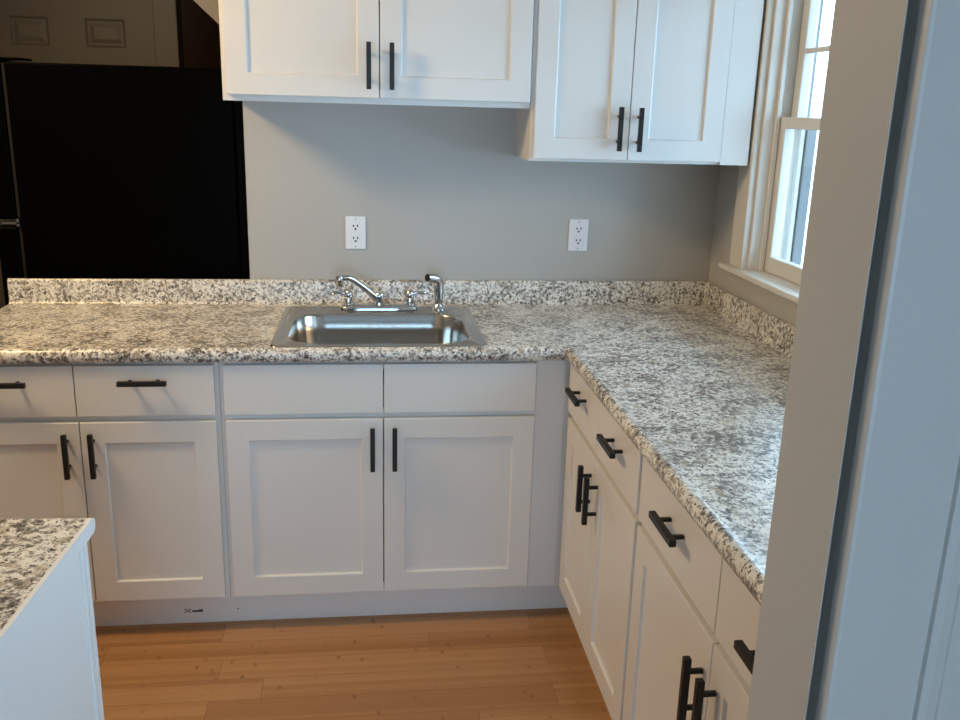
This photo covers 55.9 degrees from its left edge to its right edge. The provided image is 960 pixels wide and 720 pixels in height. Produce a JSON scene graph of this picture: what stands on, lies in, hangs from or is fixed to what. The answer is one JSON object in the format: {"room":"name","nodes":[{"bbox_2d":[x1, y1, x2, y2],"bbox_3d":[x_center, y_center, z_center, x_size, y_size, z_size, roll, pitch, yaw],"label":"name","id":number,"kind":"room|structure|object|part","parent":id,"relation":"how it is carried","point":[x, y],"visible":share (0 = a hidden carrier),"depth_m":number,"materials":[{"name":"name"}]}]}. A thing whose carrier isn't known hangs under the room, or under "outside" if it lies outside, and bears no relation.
{"room":"kitchen","nodes":[
{"label":"kitchen","id":0,"kind":"room"},
{"bbox_2d":[176,0,183,66],"bbox_3d":[-1.088,-0.831,4.256,4.000,2.440,0.100,0,16,-7],"label":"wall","id":1,"kind":"structure","parent":0,"point":[179,16],"depth_m":4.05,"materials":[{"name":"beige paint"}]},
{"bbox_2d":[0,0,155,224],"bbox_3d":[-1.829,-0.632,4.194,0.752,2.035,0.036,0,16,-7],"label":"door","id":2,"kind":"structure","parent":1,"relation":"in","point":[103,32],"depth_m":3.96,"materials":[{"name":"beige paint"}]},
{"bbox_2d":[0,0,179,308],"bbox_3d":[-1.823,-0.670,4.146,0.947,2.150,0.024,0,16,-7],"label":"trim","id":3,"kind":"structure","parent":1,"relation":"attached to","point":[165,19],"depth_m":3.98,"materials":[{"name":"beige paint"}]},
{"bbox_2d":[181,0,220,67],"bbox_3d":[-0.665,-0.903,4.559,1.485,2.440,2.780,0,16,-7],"label":"wall","id":4,"kind":"structure","parent":0,"point":[201,32],"depth_m":4.50,"materials":[{"name":"grey paint"}]},
{"bbox_2d":[194,0,218,23],"bbox_3d":[-1.056,-1.597,3.950,0.400,0.779,0.120,0,16,-7],"label":"wall","id":5,"kind":"structure","parent":0,"point":[210,7],"depth_m":3.90,"materials":[{"name":"beige paint"}]},
{"bbox_2d":[95,608,611,719],"bbox_3d":[-0.315,1.071,2.140,5.300,0.050,8.550,0,16,-7],"label":"floor","id":6,"kind":"structure","parent":0,"point":[524,664],"depth_m":2.65,"materials":[{"name":"brown wood"}]},
{"bbox_2d":[0,543,104,719],"bbox_3d":[-1.162,0.795,1.306,1.048,0.884,0.552,0,16,-5],"label":"base cabinet","id":7,"kind":"object","parent":6,"relation":"on","point":[50,671],"visible":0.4,"depth_m":1.38,"materials":[{"name":"white paint"}]},
{"bbox_2d":[0,518,94,658],"bbox_3d":[-1.156,0.347,1.212,1.060,0.028,0.565,0,16,-5],"label":"countertop","id":8,"kind":"structure","parent":7,"relation":"on","point":[35,553],"depth_m":1.38,"materials":[{"name":"stone"}]},
{"bbox_2d":[0,363,230,602],"bbox_3d":[-1.178,0.351,2.920,0.775,0.874,0.667,0,16,-7],"label":"base cabinet","id":9,"kind":"object","parent":6,"relation":"on","point":[135,449],"visible":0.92,"depth_m":2.62,"materials":[{"name":"white paint"}]},
{"bbox_3d":[-1.320,0.068,2.494,0.133,0.014,0.038,0,16,-7],"label":"handle","id":10,"kind":"part","parent":9,"relation":"part of","materials":[{"name":"black metal"}]},
{"bbox_3d":[-1.325,0.088,2.529,0.369,0.149,0.019,0,16,-7],"label":"drawer","id":11,"kind":"part","parent":9,"relation":"part of","materials":[{"name":"white paint"}]},
{"bbox_3d":[-1.334,0.451,2.630,0.372,0.569,0.019,0,16,-7],"label":"door","id":12,"kind":"part","parent":9,"relation":"part of","materials":[{"name":"white paint"}]},
{"bbox_3d":[-1.174,0.272,2.569,0.014,0.133,0.038,0,16,-7],"label":"handle","id":13,"kind":"part","parent":9,"relation":"part of","materials":[{"name":"black metal"}]},
{"bbox_3d":[-1.104,0.272,2.578,0.014,0.133,0.038,0,16,-7],"label":"handle","id":14,"kind":"part","parent":9,"relation":"part of","materials":[{"name":"black metal"}]},
{"bbox_3d":[-0.947,0.064,2.538,0.133,0.014,0.038,0,16,-7],"label":"handle","id":15,"kind":"part","parent":9,"relation":"part of","materials":[{"name":"black metal"}]},
{"bbox_3d":[-0.951,0.086,2.574,0.380,0.149,0.019,0,16,-7],"label":"drawer","id":16,"kind":"part","parent":9,"relation":"part of","materials":[{"name":"white paint"}]},
{"bbox_3d":[-0.959,0.449,2.675,0.377,0.569,0.019,0,16,-7],"label":"door","id":17,"kind":"part","parent":9,"relation":"part of","materials":[{"name":"white paint"}]},
{"bbox_2d":[0,57,249,305],"bbox_3d":[-1.271,-0.252,3.525,0.823,1.708,0.746,0,16,-7],"label":"refrigerator","id":18,"kind":"object","parent":6,"relation":"on","point":[107,171],"visible":0.44,"depth_m":3.04,"materials":[{"name":"black metal"}]},
{"bbox_3d":[-1.629,-0.818,3.322,0.070,0.513,0.744,0,16,-7],"label":"freezer door","id":19,"kind":"part","parent":18,"relation":"part of","materials":[{"name":"black metal"}]},
{"bbox_3d":[-1.651,-0.037,3.539,0.070,1.065,0.744,0,16,-7],"label":"door","id":20,"kind":"part","parent":18,"relation":"part of","materials":[{"name":"black metal"}]},
{"bbox_2d":[93,585,566,626],"bbox_3d":[-0.616,0.772,2.881,1.865,0.114,0.012,0,16,-7],"label":"toe kick","id":21,"kind":"object","parent":6,"relation":"on","point":[537,597],"visible":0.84,"depth_m":2.89,"materials":[{"name":"white paint"}]},
{"bbox_2d":[219,360,571,597],"bbox_3d":[-0.275,0.345,3.030,1.042,0.874,0.667,0,16,-7],"label":"base cabinet","id":22,"kind":"object","parent":6,"relation":"on","point":[339,479],"depth_m":2.73,"materials":[{"name":"white paint"}]},
{"bbox_3d":[-0.510,0.083,2.628,0.454,0.149,0.019,0,16,-7],"label":"false drawer","id":23,"kind":"part","parent":22,"relation":"part of","materials":[{"name":"white paint"}]},
{"bbox_3d":[-0.520,0.446,2.729,0.454,0.569,0.019,0,16,-7],"label":"door","id":24,"kind":"part","parent":22,"relation":"part of","materials":[{"name":"white paint"}]},
{"bbox_3d":[-0.317,0.263,2.672,0.014,0.133,0.038,0,16,-7],"label":"handle","id":25,"kind":"part","parent":22,"relation":"part of","materials":[{"name":"black metal"}]},
{"bbox_3d":[-0.253,0.263,2.680,0.014,0.133,0.038,0,16,-7],"label":"handle","id":26,"kind":"part","parent":22,"relation":"part of","materials":[{"name":"black metal"}]},
{"bbox_2d":[0,278,794,605],"bbox_3d":[-0.237,0.084,2.108,2.444,0.123,2.298,0,16,-7],"label":"countertop","id":27,"kind":"structure","parent":22,"relation":"on","point":[695,374],"depth_m":2.66,"materials":[{"name":"stone"}]},
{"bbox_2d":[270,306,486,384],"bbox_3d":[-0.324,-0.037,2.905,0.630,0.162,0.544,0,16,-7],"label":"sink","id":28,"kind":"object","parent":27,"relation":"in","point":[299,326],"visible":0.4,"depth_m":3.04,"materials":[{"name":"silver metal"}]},
{"bbox_2d":[425,273,444,310],"bbox_3d":[-0.153,-0.235,3.094,0.074,0.132,0.047,-9,19,-33],"label":"sprayer","id":29,"kind":"object","parent":28,"relation":"on","point":[438,282],"visible":1,"depth_m":3.09,"materials":[{"name":"silver metal"}]},
{"bbox_3d":[-0.068,0.443,2.784,0.452,0.569,0.019,0,16,-7],"label":"door","id":30,"kind":"part","parent":22,"relation":"part of","materials":[{"name":"white paint"}]},
{"bbox_3d":[-0.058,0.080,2.683,0.452,0.149,0.019,0,16,-7],"label":"false drawer","id":31,"kind":"part","parent":22,"relation":"part of","materials":[{"name":"white paint"}]},
{"bbox_3d":[0.217,0.359,2.816,0.115,0.760,0.019,0,16,-7],"label":"corner filler","id":32,"kind":"part","parent":22,"relation":"part of","materials":[{"name":"white wood"}]},
{"bbox_2d":[559,364,642,719],"bbox_3d":[0.595,0.518,2.494,0.667,0.874,0.732,0,16,-7],"label":"base cabinet","id":33,"kind":"object","parent":6,"relation":"on","point":[603,468],"visible":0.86,"depth_m":2.37,"materials":[{"name":"white paint"}]},
{"bbox_3d":[0.270,0.103,2.532,0.038,0.014,0.133,0,16,-7],"label":"handle","id":34,"kind":"part","parent":33,"relation":"part of","materials":[{"name":"black metal"}]},
{"bbox_3d":[0.288,0.493,2.640,0.019,0.569,0.350,0,16,-7],"label":"door","id":35,"kind":"part","parent":33,"relation":"part of","materials":[{"name":"white paint"}]},
{"bbox_3d":[0.281,0.349,2.452,0.038,0.133,0.014,0,16,-7],"label":"handle","id":36,"kind":"part","parent":33,"relation":"part of","materials":[{"name":"black metal"}]},
{"bbox_3d":[0.298,0.129,2.543,0.019,0.149,0.358,0,16,-7],"label":"drawer","id":37,"kind":"part","parent":33,"relation":"part of","materials":[{"name":"white paint"}]},
{"bbox_3d":[0.290,0.372,2.385,0.038,0.133,0.014,0,16,-7],"label":"handle","id":38,"kind":"part","parent":33,"relation":"part of","materials":[{"name":"black metal"}]},
{"bbox_3d":[0.314,0.207,2.175,0.038,0.014,0.133,0,16,-7],"label":"handle","id":39,"kind":"part","parent":33,"relation":"part of","materials":[{"name":"black metal"}]},
{"bbox_3d":[0.331,0.590,2.296,0.019,0.569,0.364,0,16,-7],"label":"door","id":40,"kind":"part","parent":33,"relation":"part of","materials":[{"name":"white paint"}]},
{"bbox_3d":[0.341,0.227,2.195,0.019,0.149,0.364,0,16,-7],"label":"drawer","id":41,"kind":"part","parent":33,"relation":"part of","materials":[{"name":"white paint"}]},
{"bbox_2d":[622,457,760,719],"bbox_3d":[0.693,0.742,1.696,0.667,0.874,0.936,0,16,-7],"label":"base cabinet","id":42,"kind":"object","parent":6,"relation":"on","point":[693,628],"visible":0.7,"depth_m":1.73,"materials":[{"name":"white paint"}]},
{"bbox_3d":[0.365,0.327,1.758,0.038,0.014,0.133,0,16,-7],"label":"handle","id":43,"kind":"part","parent":42,"relation":"part of","materials":[{"name":"black metal"}]},
{"bbox_3d":[0.382,0.706,1.881,0.019,0.569,0.464,0,16,-7],"label":"door","id":44,"kind":"part","parent":42,"relation":"part of","materials":[{"name":"white paint"}]},
{"bbox_3d":[0.392,0.343,1.780,0.019,0.149,0.464,0,16,-7],"label":"drawer","id":45,"kind":"part","parent":42,"relation":"part of","materials":[{"name":"white paint"}]},
{"bbox_3d":[0.382,0.597,1.640,0.038,0.133,0.014,0,16,-7],"label":"handle","id":46,"kind":"part","parent":42,"relation":"part of","materials":[{"name":"black metal"}]},
{"bbox_3d":[0.390,0.615,1.577,0.038,0.133,0.014,0,16,-7],"label":"handle","id":47,"kind":"part","parent":42,"relation":"part of","materials":[{"name":"black metal"}]},
{"bbox_3d":[0.436,0.830,1.441,0.019,0.569,0.450,0,16,-7],"label":"door","id":48,"kind":"part","parent":42,"relation":"part of","materials":[{"name":"white paint"}]},
{"bbox_3d":[0.446,0.467,1.340,0.019,0.149,0.450,0,16,-7],"label":"drawer","id":49,"kind":"part","parent":42,"relation":"part of","materials":[{"name":"white paint"}]},
{"bbox_3d":[0.418,0.456,1.334,0.038,0.014,0.133,0,16,-7],"label":"handle","id":50,"kind":"part","parent":42,"relation":"part of","materials":[{"name":"black metal"}]},
{"bbox_2d":[332,275,425,310],"bbox_3d":[-0.341,-0.230,3.060,0.316,0.129,0.099,0,16,-7],"label":"faucet","id":51,"kind":"object","parent":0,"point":[348,304],"visible":1,"depth_m":3.07,"materials":[{"name":"silver metal"}]},
{"bbox_3d":[-0.475,-0.227,3.067,0.052,0.020,0.014,-2,16,-13],"label":"lever","id":52,"kind":"part","parent":51,"relation":"part of","materials":[{"name":"silver metal"}]},
{"bbox_3d":[-0.448,-0.213,3.077,0.042,0.048,0.042,0,16,-7],"label":"tap handle","id":53,"kind":"part","parent":51,"relation":"part of","materials":[{"name":"silver metal"}]},
{"bbox_3d":[-0.403,-0.241,3.044,0.144,0.101,0.023,-8,18,-31],"label":"spout","id":54,"kind":"part","parent":51,"relation":"part of","materials":[{"name":"silver metal"}]},
{"bbox_3d":[-0.345,-0.183,3.098,0.266,0.018,0.050,0,16,-7],"label":"plate","id":55,"kind":"part","parent":51,"relation":"part of","materials":[{"name":"silver metal"}]},
{"bbox_3d":[-0.241,-0.215,3.102,0.042,0.048,0.042,0,16,-7],"label":"tap handle","id":56,"kind":"part","parent":51,"relation":"part of","materials":[{"name":"silver metal"}]},
{"bbox_3d":[-0.212,-0.229,3.099,0.052,0.020,0.014,1,16,-1],"label":"lever","id":57,"kind":"part","parent":51,"relation":"part of","materials":[{"name":"silver metal"}]},
{"bbox_2d":[243,101,718,280],"bbox_3d":[0.021,-0.517,3.236,1.653,2.440,0.120,0,16,-7],"label":"wall","id":58,"kind":"structure","parent":0,"point":[444,191],"depth_m":3.15,"materials":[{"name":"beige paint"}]},
{"bbox_2d":[345,216,365,248],"bbox_3d":[-0.431,-0.441,3.134,0.070,0.114,0.009,0,16,-7],"label":"wall outlet","id":59,"kind":"object","parent":58,"relation":"attached to","point":[355,226],"visible":1,"depth_m":3.13,"materials":[{"name":"white plastic"}]},
{"bbox_2d":[351,223,359,242],"bbox_3d":[-0.431,-0.440,3.131,0.033,0.067,0.003,0,16,-7],"label":"receptacle","id":60,"kind":"object","parent":59,"relation":"attached to","point":[355,227],"depth_m":3.13,"materials":[{"name":"white plastic"}]},
{"bbox_2d":[218,0,534,108],"bbox_3d":[-0.308,-1.175,2.757,0.926,0.762,0.361,0,16,-7],"label":"upper cabinet","id":61,"kind":"object","parent":58,"relation":"attached to","point":[454,53],"visible":1,"depth_m":2.69,"materials":[{"name":"white paint"}]},
{"bbox_3d":[-0.517,-1.137,2.603,0.448,0.726,0.019,0,16,-7],"label":"door","id":62,"kind":"part","parent":61,"relation":"part of","materials":[{"name":"white paint"}]},
{"bbox_3d":[-0.329,-0.869,2.671,0.014,0.133,0.038,0,16,-7],"label":"handle","id":63,"kind":"part","parent":61,"relation":"part of","materials":[{"name":"black metal"}]},
{"bbox_3d":[-0.261,-0.869,2.679,0.014,0.133,0.038,0,16,-7],"label":"handle","id":64,"kind":"part","parent":61,"relation":"part of","materials":[{"name":"black metal"}]},
{"bbox_3d":[-0.066,-1.140,2.657,0.456,0.726,0.019,0,16,-7],"label":"door","id":65,"kind":"part","parent":61,"relation":"part of","materials":[{"name":"white paint"}]},
{"bbox_2d":[568,219,588,250],"bbox_3d":[0.351,-0.445,3.229,0.070,0.114,0.009,0,16,-7],"label":"wall outlet","id":66,"kind":"object","parent":58,"relation":"attached to","point":[578,228],"visible":1,"depth_m":3.23,"materials":[{"name":"white plastic"}]},
{"bbox_2d":[573,226,583,244],"bbox_3d":[0.351,-0.444,3.227,0.033,0.067,0.003,0,16,-7],"label":"receptacle","id":67,"kind":"object","parent":66,"relation":"attached to","point":[578,231],"depth_m":3.23,"materials":[{"name":"white plastic"}]},
{"bbox_2d":[514,0,763,165],"bbox_3d":[0.503,-1.104,2.877,0.710,0.920,0.361,0,16,-7],"label":"upper cabinet","id":68,"kind":"object","parent":58,"relation":"attached to","point":[613,81],"visible":1,"depth_m":2.80,"materials":[{"name":"white paint"}]},
{"bbox_3d":[0.325,-1.062,2.727,0.299,0.893,0.019,0,16,-7],"label":"door","id":69,"kind":"part","parent":68,"relation":"part of","materials":[{"name":"white paint"}]},
{"bbox_3d":[0.433,-0.717,2.808,0.014,0.133,0.038,0,16,-7],"label":"handle","id":70,"kind":"part","parent":68,"relation":"part of","materials":[{"name":"black metal"}]},
{"bbox_3d":[0.497,-0.716,2.816,0.014,0.133,0.038,0,16,-7],"label":"handle","id":71,"kind":"part","parent":68,"relation":"part of","materials":[{"name":"black metal"}]},
{"bbox_3d":[0.627,-1.064,2.764,0.303,0.893,0.019,0,16,-7],"label":"door","id":72,"kind":"part","parent":68,"relation":"part of","materials":[{"name":"white paint"}]},
{"bbox_2d":[708,165,797,325],"bbox_3d":[1.038,-0.213,2.244,0.122,2.440,2.420,0,16,-7],"label":"wall","id":73,"kind":"structure","parent":0,"point":[770,302],"depth_m":3.14,"materials":[{"name":"beige paint"}]},
{"bbox_2d":[729,0,774,268],"bbox_3d":[0.995,-0.573,1.969,0.025,1.082,2.078,0,16,-7],"label":"trim","id":74,"kind":"structure","parent":73,"relation":"attached to","point":[747,175],"depth_m":2.91,"materials":[{"name":"beige paint"}]},
{"bbox_2d":[718,0,829,303],"bbox_3d":[1.005,-0.643,2.501,0.215,0.996,1.074,0,16,-7],"label":"window","id":75,"kind":"structure","parent":73,"relation":"in","point":[788,133],"depth_m":2.85,"materials":[{"name":"beige paint"}]},
{"bbox_3d":[1.026,-0.633,2.456,0.160,0.990,0.879,0,16,-7],"label":"frame","id":76,"kind":"part","parent":75,"relation":"part of","materials":[{"name":"beige paint"}]},
{"bbox_3d":[1.005,-0.417,2.514,0.032,0.489,0.849,0,16,-7],"label":"sash","id":77,"kind":"part","parent":75,"relation":"part of","materials":[{"name":"beige paint"}]},
{"bbox_3d":[1.100,-0.639,2.464,0.037,0.954,0.855,0,16,-7],"label":"screen frame","id":78,"kind":"part","parent":75,"relation":"part of","materials":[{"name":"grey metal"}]},
{"bbox_3d":[1.052,-0.857,2.396,0.031,0.493,0.849,0,16,-7],"label":"sash","id":79,"kind":"part","parent":75,"relation":"part of","materials":[{"name":"beige paint"}]},
{"bbox_2d":[806,0,959,719],"bbox_3d":[-0.167,0.137,0.867,5.000,2.440,0.116,0,16,-7],"label":"wall","id":80,"kind":"structure","parent":0,"point":[913,6],"depth_m":0.86,"materials":[{"name":"grey paint"}]},
{"bbox_2d":[747,0,908,719],"bbox_3d":[-0.136,0.314,0.922,0.982,2.070,0.118,0,16,-7],"label":"trim","id":81,"kind":"structure","parent":80,"relation":"attached to","point":[867,36],"depth_m":0.88,"materials":[{"name":"grey paint"}]},
{"bbox_2d":[815,0,959,719],"bbox_3d":[-0.126,0.271,0.839,1.236,2.198,0.020,0,16,-7],"label":"trim","id":82,"kind":"structure","parent":80,"relation":"attached to","point":[892,650],"depth_m":0.84,"materials":[{"name":"grey paint"}]},
{"label":"outside","id":83,"kind":"structure","parent":0,"visible":0},
{"bbox_3d":[4.751,1.487,4.320,7.620,0.050,18.000,0,16,-7],"label":"ground","id":84,"kind":"structure","parent":83,"visible":0},
{"bbox_2d":[801,76,825,265],"bbox_3d":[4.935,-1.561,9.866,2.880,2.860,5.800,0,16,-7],"label":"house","id":85,"kind":"structure","parent":84,"relation":"on","point":[819,81],"depth_m":9.52,"materials":[{"name":"white"}]}
]}

